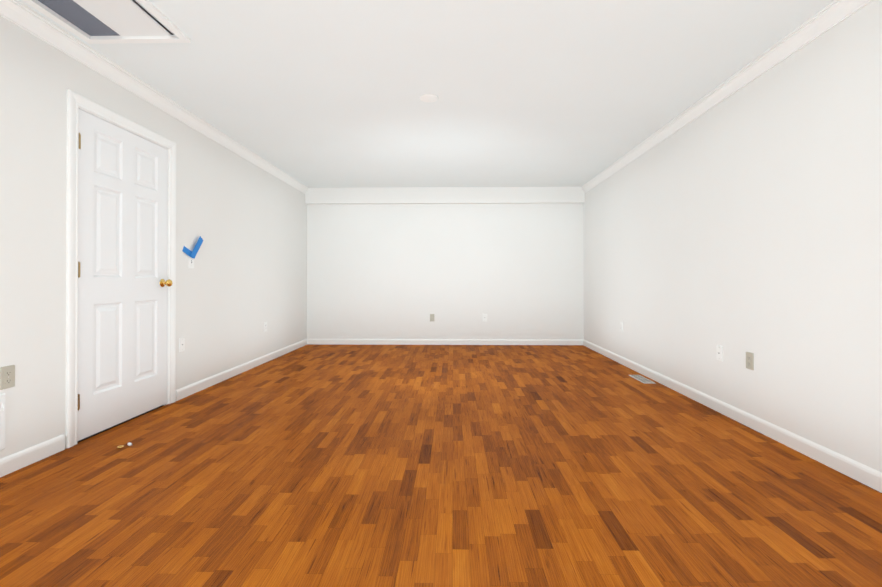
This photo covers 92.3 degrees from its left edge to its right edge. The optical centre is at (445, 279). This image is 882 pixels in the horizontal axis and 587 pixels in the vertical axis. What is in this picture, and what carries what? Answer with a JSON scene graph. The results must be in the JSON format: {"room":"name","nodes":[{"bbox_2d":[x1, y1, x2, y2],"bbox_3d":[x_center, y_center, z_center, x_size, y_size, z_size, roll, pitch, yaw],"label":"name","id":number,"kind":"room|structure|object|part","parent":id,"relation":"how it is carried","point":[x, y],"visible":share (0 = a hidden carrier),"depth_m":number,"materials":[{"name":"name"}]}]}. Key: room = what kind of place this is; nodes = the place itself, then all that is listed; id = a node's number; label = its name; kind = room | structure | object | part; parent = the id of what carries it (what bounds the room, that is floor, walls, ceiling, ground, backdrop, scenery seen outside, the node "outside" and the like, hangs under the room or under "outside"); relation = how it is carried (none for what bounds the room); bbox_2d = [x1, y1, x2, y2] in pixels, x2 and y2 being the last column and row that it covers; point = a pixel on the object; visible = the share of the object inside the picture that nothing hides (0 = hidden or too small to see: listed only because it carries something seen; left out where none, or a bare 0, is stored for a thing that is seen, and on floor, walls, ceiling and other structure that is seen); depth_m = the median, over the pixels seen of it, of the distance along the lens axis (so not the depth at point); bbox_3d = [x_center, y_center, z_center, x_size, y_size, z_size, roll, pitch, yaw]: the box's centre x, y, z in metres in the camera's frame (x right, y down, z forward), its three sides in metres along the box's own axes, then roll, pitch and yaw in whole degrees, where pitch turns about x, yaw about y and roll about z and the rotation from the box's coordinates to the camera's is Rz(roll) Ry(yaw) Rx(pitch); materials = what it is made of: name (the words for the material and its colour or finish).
{"room":"empty room","nodes":[
{"label":"empty room","id":0,"kind":"room"},
{"bbox_2d":[77,405,163,442],"bbox_3d":[-2.355,-0.024,2.989,0.155,2.282,1.054,0,0,1],"label":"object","id":1,"kind":"structure","parent":0,"point":[118,424],"depth_m":2.94,"materials":[{"name":"black"}]},
{"bbox_2d":[0,16,306,458],"bbox_3d":[-2.326,-0.157,1.929,0.150,2.540,9.660,0,0,1],"label":"wall","id":2,"kind":"structure","parent":0,"point":[241,282],"depth_m":2.91,"materials":[{"name":"paint"}]},
{"bbox_2d":[0,393,4,450],"bbox_3d":[-2.243,0.721,1.980,0.014,0.285,0.360,0,0,1],"label":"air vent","id":3,"kind":"object","parent":2,"relation":"in","point":[2,421],"visible":1,"depth_m":2.14,"materials":[{"name":"white"}]},
{"bbox_2d":[0,365,14,389],"bbox_3d":[-2.243,0.501,2.171,0.008,0.115,0.070,0,0,1],"label":"electrical outlet","id":4,"kind":"object","parent":2,"relation":"attached to","point":[7,376],"visible":1,"depth_m":2.17,"materials":[{"name":"beige plastic"}]},
{"bbox_2d":[65,89,175,447],"bbox_3d":[-2.299,-0.063,2.989,0.167,2.121,0.972,0,0,1],"label":"door frame","id":5,"kind":"structure","parent":2,"relation":"attached to","point":[75,101],"depth_m":2.56,"materials":[{"name":"white paint"}]},
{"bbox_2d":[77,109,172,440],"bbox_3d":[-2.217,-0.028,2.979,0.107,2.030,0.825,0,0,1],"label":"door","id":6,"kind":"structure","parent":2,"relation":"in","point":[123,282],"depth_m":2.92,"materials":[{"name":"white paint"}]},
{"bbox_3d":[-2.237,-0.048,2.583,0.014,1.690,0.031,0,0,1],"label":"door hinges","id":7,"kind":"part","parent":6,"relation":"part of","materials":[{"name":"white metal"}]},
{"bbox_3d":[-2.193,0.029,3.331,0.072,0.064,0.064,0,0,1],"label":"knob","id":8,"kind":"part","parent":6,"relation":"part of","materials":[{"name":"gold metal"}]},
{"bbox_2d":[0,339,306,476],"bbox_3d":[-2.245,0.949,1.923,0.013,0.088,9.360,0,0,1],"label":"baseboard","id":9,"kind":"structure","parent":2,"relation":"attached to","point":[26,457],"depth_m":3.49,"materials":[{"name":"white paint"}]},
{"bbox_2d":[0,0,308,193],"bbox_3d":[-2.222,-1.379,1.887,0.060,0.096,9.270,0,0,1],"label":"crown molding","id":10,"kind":"structure","parent":2,"relation":"attached to","point":[25,17],"depth_m":2.85,"materials":[{"name":"white paint"}]},
{"bbox_2d":[179,338,184,351],"bbox_3d":[-2.218,0.550,3.565,0.008,0.115,0.070,0,0,1],"label":"outlet","id":11,"kind":"object","parent":2,"relation":"attached to","point":[181,344],"visible":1,"depth_m":3.55,"materials":[{"name":"white plastic"}]},
{"bbox_2d":[189,256,193,267],"bbox_3d":[-2.212,-0.155,3.693,0.016,0.115,0.070,0,0,1],"label":"light switch","id":12,"kind":"object","parent":2,"relation":"attached to","point":[191,262],"visible":0.92,"depth_m":3.69,"materials":[{"name":"white plastic"}]},
{"bbox_2d":[182,236,202,257],"bbox_3d":[-2.204,-0.282,3.698,0.030,0.209,0.254,0,0,1],"label":"tape","id":13,"kind":"object","parent":2,"relation":"attached to","point":[191,254],"visible":0.93,"depth_m":3.71,"materials":[{"name":"blue plastic"}]},
{"bbox_2d":[18,0,833,187],"bbox_3d":[-0.107,-1.527,1.895,4.590,0.200,9.660,0,0,1],"label":"ceiling","id":14,"kind":"structure","parent":0,"point":[528,93],"depth_m":2.96,"materials":[{"name":"paint"}]},
{"bbox_2d":[23,0,190,43],"bbox_3d":[-1.829,-1.444,2.079,0.614,0.072,0.891,0,0,1],"label":"attic hatch","id":15,"kind":"object","parent":14,"relation":"in","point":[113,21],"visible":0.94,"depth_m":2.33,"materials":[{"name":"white paint"}]},
{"bbox_2d":[420,94,437,102],"bbox_3d":[-0.131,-1.415,3.322,0.148,0.012,0.148,0,0,1],"label":"cover plate","id":16,"kind":"object","parent":14,"relation":"attached to","point":[429,98],"visible":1,"depth_m":3.30,"materials":[{"name":"white plastic"}]},
{"bbox_2d":[0,344,881,586],"bbox_3d":[-0.107,1.053,1.884,4.290,0.120,9.360,0,0,1],"label":"floor","id":17,"kind":"structure","parent":0,"point":[312,465],"depth_m":1.99,"materials":[{"name":"brown wood"}]},
{"bbox_2d":[629,375,654,383],"bbox_3d":[1.966,1.000,4.258,0.115,0.004,0.360,0,0,1],"label":"floor vent","id":18,"kind":"object","parent":17,"relation":"in","point":[640,378],"visible":0.98,"depth_m":4.23,"materials":[{"name":"silver metal"}]},
{"bbox_2d":[305,187,584,338],"bbox_3d":[-0.022,-0.138,6.593,4.290,2.540,0.250,0,0,1],"label":"wall","id":19,"kind":"structure","parent":0,"point":[399,262],"depth_m":6.56,"materials":[{"name":"paint"}]},
{"bbox_2d":[307,339,582,344],"bbox_3d":[-0.023,0.968,6.557,4.290,0.088,0.013,0,0,1],"label":"baseboard","id":20,"kind":"structure","parent":19,"relation":"attached to","point":[447,341],"depth_m":6.55,"materials":[{"name":"white paint"}]},
{"bbox_2d":[483,314,486,321],"bbox_3d":[0.602,0.594,6.550,0.070,0.115,0.008,0,0,1],"label":"electrical outlet","id":21,"kind":"object","parent":19,"relation":"attached to","point":[485,317],"visible":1,"depth_m":6.55,"materials":[{"name":"white plastic"}]},
{"bbox_2d":[583,0,881,472],"bbox_3d":[2.113,-0.158,1.849,0.150,2.540,9.660,0,0,1],"label":"wall","id":22,"kind":"structure","parent":0,"point":[738,225],"depth_m":2.68,"materials":[{"name":"paint"}]},
{"bbox_2d":[716,345,722,360],"bbox_3d":[2.058,0.554,3.188,0.008,0.115,0.070,0,0,1],"label":"switch plate","id":23,"kind":"object","parent":22,"relation":"attached to","point":[719,352],"visible":1,"depth_m":3.18,"materials":[{"name":"white plastic"}]},
{"bbox_2d":[581,0,873,192],"bbox_3d":[2.007,-1.380,1.811,0.060,0.096,9.270,0,0,1],"label":"crown molding","id":24,"kind":"structure","parent":22,"relation":"attached to","point":[831,15],"depth_m":2.80,"materials":[{"name":"white paint"}]},
{"bbox_2d":[583,339,881,492],"bbox_3d":[2.031,0.949,1.846,0.013,0.088,9.360,0,0,1],"label":"baseboard","id":25,"kind":"structure","parent":22,"relation":"attached to","point":[859,472],"depth_m":2.67,"materials":[{"name":"white paint"}]},
{"bbox_2d":[746,352,753,369],"bbox_3d":[2.052,0.551,2.865,0.008,0.115,0.070,0,0,1],"label":"electrical outlet","id":26,"kind":"object","parent":22,"relation":"attached to","point":[750,360],"visible":1,"depth_m":2.86,"materials":[{"name":"beige plastic"}]}
]}

